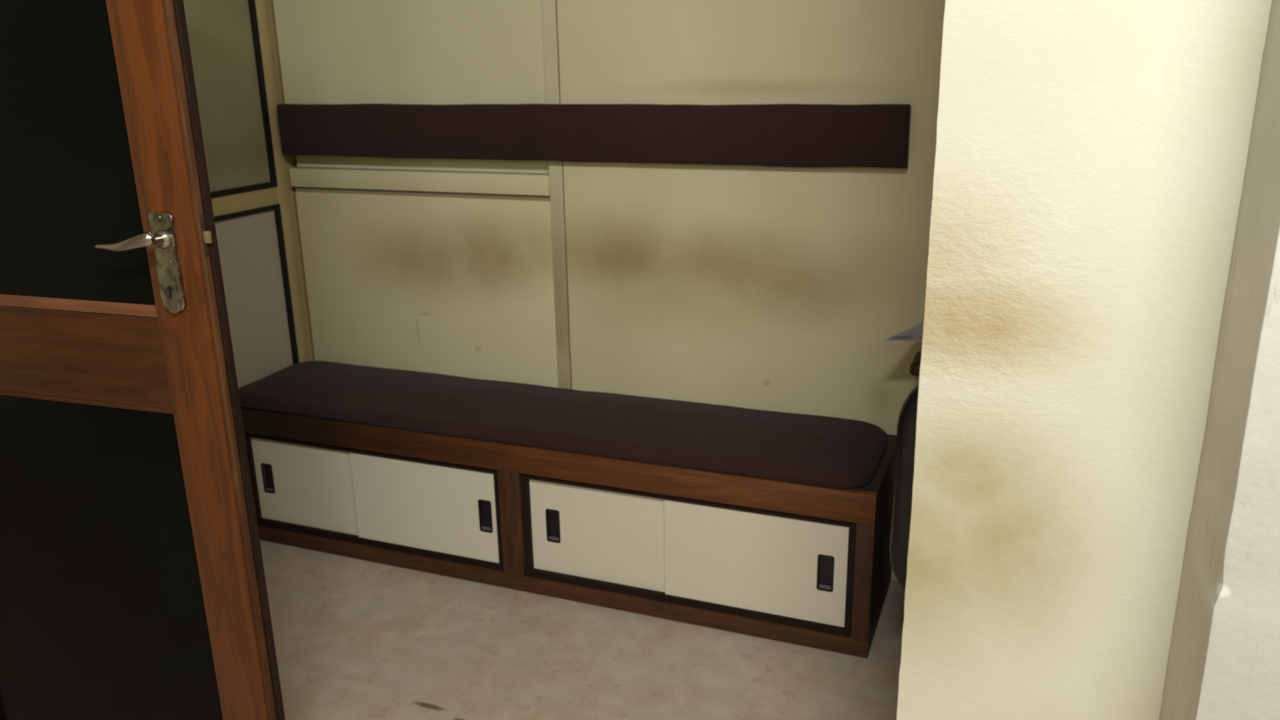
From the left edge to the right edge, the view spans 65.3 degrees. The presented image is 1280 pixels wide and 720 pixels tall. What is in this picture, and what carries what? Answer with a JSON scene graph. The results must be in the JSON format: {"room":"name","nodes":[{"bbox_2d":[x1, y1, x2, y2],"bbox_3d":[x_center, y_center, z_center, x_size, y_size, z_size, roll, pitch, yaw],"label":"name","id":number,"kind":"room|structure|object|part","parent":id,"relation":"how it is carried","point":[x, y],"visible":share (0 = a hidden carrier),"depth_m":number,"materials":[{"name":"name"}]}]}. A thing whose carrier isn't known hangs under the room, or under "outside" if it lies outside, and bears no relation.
{"room":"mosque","nodes":[
{"label":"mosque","id":0,"kind":"room"},
{"bbox_2d":[182,0,315,388],"bbox_3d":[-1.368,-0.713,2.484,0.064,2.750,1.380,6,18,21],"label":"wall","id":1,"kind":"structure","parent":0,"point":[233,44],"depth_m":3.00,"materials":[{"name":"beige paint"}]},
{"bbox_3d":[-1.358,-0.339,2.545,0.012,0.054,1.248,6,18,21],"label":"cross rail","id":2,"kind":"part","parent":1,"relation":"part of","materials":[{"name":"beige paint"}]},
{"bbox_3d":[-1.126,-0.879,3.012,0.012,2.750,0.052,6,18,21],"label":"corner post","id":3,"kind":"part","parent":1,"relation":"part of","materials":[{"name":"beige paint"}]},
{"bbox_2d":[259,539,904,719],"bbox_3d":[-0.894,1.166,1.174,5.300,0.100,4.520,6,18,21],"label":"floor","id":4,"kind":"structure","parent":0,"point":[354,638],"depth_m":2.42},
{"bbox_2d":[240,406,896,658],"bbox_3d":[-0.274,0.370,2.849,1.909,0.426,0.400,6,18,21],"label":"storage bench","id":5,"kind":"object","parent":4,"relation":"on","point":[810,566],"visible":0.82,"depth_m":2.61,"materials":[{"name":"brown wood"}]},
{"bbox_3d":[-1.115,0.354,2.998,0.040,0.095,0.008,6,18,21],"label":"finger pull","id":6,"kind":"part","parent":5,"relation":"part of","materials":[{"name":"black plastic"}]},
{"bbox_3d":[-0.984,0.368,2.949,0.380,0.288,0.006,6,18,21],"label":"sliding door","id":7,"kind":"part","parent":5,"relation":"part of","materials":[{"name":"white laminate"}]},
{"bbox_3d":[-0.602,0.408,2.795,0.475,0.288,0.006,6,18,21],"label":"sliding door","id":8,"kind":"part","parent":5,"relation":"part of","materials":[{"name":"white laminate"}]},
{"bbox_3d":[-0.420,0.425,2.724,0.040,0.095,0.008,6,18,21],"label":"finger pull","id":9,"kind":"part","parent":5,"relation":"part of","materials":[{"name":"black plastic"}]},
{"bbox_3d":[-0.230,0.441,2.659,0.040,0.095,0.008,6,18,21],"label":"finger pull","id":10,"kind":"part","parent":5,"relation":"part of","materials":[{"name":"black plastic"}]},
{"bbox_3d":[-0.346,0.255,2.631,1.909,0.075,0.022,6,18,21],"label":"rail","id":11,"kind":"part","parent":5,"relation":"part of","materials":[{"name":"wood"}]},
{"bbox_2d":[238,360,888,488],"bbox_3d":[-0.289,0.140,2.777,1.889,0.057,0.387,6,18,21],"label":"seat cushion","id":12,"kind":"object","parent":5,"relation":"on","point":[827,451],"visible":1,"depth_m":2.64,"materials":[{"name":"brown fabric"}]},
{"bbox_3d":[-0.340,0.605,2.737,1.909,0.044,0.022,6,18,21],"label":"rail","id":13,"kind":"part","parent":5,"relation":"part of","materials":[{"name":"brown wood"}]},
{"bbox_3d":[-0.108,0.454,2.614,0.402,0.288,0.006,6,18,21],"label":"sliding door","id":14,"kind":"part","parent":5,"relation":"part of","materials":[{"name":"white laminate"}]},
{"bbox_3d":[0.281,0.495,2.457,0.466,0.288,0.006,6,18,21],"label":"sliding door","id":15,"kind":"part","parent":5,"relation":"part of","materials":[{"name":"white laminate"}]},
{"bbox_3d":[0.445,0.509,2.393,0.040,0.095,0.008,6,18,21],"label":"finger pull","id":16,"kind":"part","parent":5,"relation":"part of","materials":[{"name":"black plastic"}]},
{"bbox_3d":[0.610,0.462,2.525,0.018,0.408,0.378,6,18,21],"label":"panel","id":17,"kind":"part","parent":5,"relation":"part of","materials":[{"name":"brown wood"}]},
{"bbox_2d":[889,351,920,590],"bbox_3d":[0.815,0.353,2.175,0.514,0.812,0.518,6,18,21],"label":"office chair","id":18,"kind":"object","parent":4,"relation":"on","point":[906,425],"visible":0.11,"depth_m":1.99,"materials":[{"name":"black plastic"}]},
{"bbox_3d":[0.661,0.006,2.343,0.044,0.032,0.140,6,18,21],"label":"armrest","id":19,"kind":"part","parent":18,"relation":"part of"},
{"bbox_3d":[1.211,0.371,2.202,1.100,0.750,0.450,6,18,21],"label":"desk","id":20,"kind":"object","parent":4,"relation":"on","visible":0},
{"bbox_2d":[883,321,923,343],"bbox_3d":[0.776,-0.061,2.362,0.361,0.016,0.225,6,18,21],"label":"newspaper","id":21,"kind":"object","parent":20,"relation":"on","point":[914,334],"visible":0.1,"depth_m":2.35,"materials":[{"name":"grey paper"}]},
{"bbox_2d":[294,0,944,580],"bbox_3d":[0.558,-0.741,2.457,3.660,2.750,0.120,6,18,21],"label":"wall","id":22,"kind":"structure","parent":0,"point":[781,289],"depth_m":2.62,"materials":[{"name":"beige paint"}]},
{"bbox_2d":[272,0,549,173],"bbox_3d":[-0.675,-1.368,2.741,0.894,1.672,0.052,6,18,21],"label":"wall panel","id":23,"kind":"object","parent":22,"relation":"attached to","point":[331,51],"depth_m":2.87,"materials":[{"name":"beige paint"}]},
{"bbox_2d":[288,166,550,195],"bbox_3d":[-0.664,-0.538,2.989,0.902,0.057,0.063,6,18,21],"label":"trim","id":24,"kind":"structure","parent":22,"relation":"attached to","point":[426,180],"depth_m":2.95,"materials":[{"name":"beige paint"}]},
{"bbox_2d":[295,186,550,200],"bbox_3d":[-0.659,-0.505,3.005,0.898,0.016,0.046,6,18,21],"label":"trim","id":25,"kind":"structure","parent":22,"relation":"attached to","point":[467,195],"depth_m":2.97,"materials":[{"name":"beige wood"}]},
{"bbox_2d":[295,191,558,387],"bbox_3d":[-0.651,-0.016,3.151,0.894,1.003,0.054,6,18,21],"label":"wall panel","id":26,"kind":"object","parent":22,"relation":"attached to","point":[456,286],"depth_m":3.05,"materials":[{"name":"beige paint"}]},
{"bbox_2d":[541,0,572,389],"bbox_3d":[-0.229,-0.808,2.727,0.041,2.750,0.060,6,18,21],"label":"trim","id":27,"kind":"structure","parent":22,"relation":"attached to","point":[549,8],"depth_m":2.82,"materials":[{"name":"beige paint"}]},
{"bbox_2d":[276,103,911,168],"bbox_3d":[-0.230,-0.617,2.719,1.876,0.156,0.047,6,18,21],"label":"pad","id":28,"kind":"object","parent":22,"relation":"attached to","point":[774,135],"visible":1,"depth_m":2.65,"materials":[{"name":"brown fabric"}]},
{"bbox_2d":[896,0,1271,719],"bbox_3d":[0.620,-0.384,1.281,0.443,2.750,0.121,6,18,21],"label":"wall pier","id":29,"kind":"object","parent":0,"point":[1090,162],"visible":0.85,"depth_m":1.34,"materials":[{"name":"paint"}]},
{"bbox_2d":[1159,0,1279,719],"bbox_3d":[1.283,-0.264,0.846,1.277,2.750,0.231,6,18,21],"label":"wall","id":30,"kind":"structure","parent":0,"point":[1224,660],"depth_m":1.14,"materials":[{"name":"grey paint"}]},
{"bbox_3d":[-1.488,-0.487,1.748,0.165,2.750,0.140,6,18,21],"label":"trim","id":31,"kind":"structure","parent":0,"visible":0},
{"bbox_2d":[0,0,284,719],"bbox_3d":[-1.064,-0.063,1.701,0.825,1.942,0.085,4,18,18],"label":"door","id":32,"kind":"structure","parent":31,"relation":"attached to","point":[133,584],"depth_m":1.70,"materials":[{"name":"orange wood"}]},
{"bbox_3d":[-1.077,-0.502,1.597,0.616,0.826,0.005,4,18,18],"label":"glass pane","id":33,"kind":"part","parent":32,"relation":"part of","materials":[{"name":"black glass"}]},
{"bbox_3d":[-1.068,-0.019,1.744,0.616,0.161,0.027,4,18,18],"label":"rail","id":34,"kind":"part","parent":32,"relation":"part of","materials":[{"name":"orange wood"}]},
{"bbox_3d":[-1.060,0.426,1.879,0.616,0.761,0.005,4,18,18],"label":"glass pane","id":35,"kind":"part","parent":32,"relation":"part of","materials":[{"name":"black glass"}]},
{"bbox_3d":[-0.798,-0.182,1.538,0.114,0.032,0.020,4,18,18],"label":"lever","id":36,"kind":"part","parent":32,"relation":"part of","materials":[{"name":"metal"}]},
{"bbox_3d":[-0.743,-0.154,1.571,0.047,0.159,0.007,4,18,18],"label":"handle plate","id":37,"kind":"part","parent":32,"relation":"part of","materials":[{"name":"silver metal"}]},
{"bbox_3d":[-0.743,-0.116,1.579,0.024,0.087,0.003,4,18,18],"label":"raised panel","id":38,"kind":"part","parent":32,"relation":"part of","materials":[{"name":"silver metal"}]},
{"bbox_3d":[-0.678,-0.194,1.553,0.001,0.066,0.010,4,18,18],"label":"latch plate","id":39,"kind":"part","parent":32,"relation":"part of","materials":[{"name":"gold metal"}]}
]}

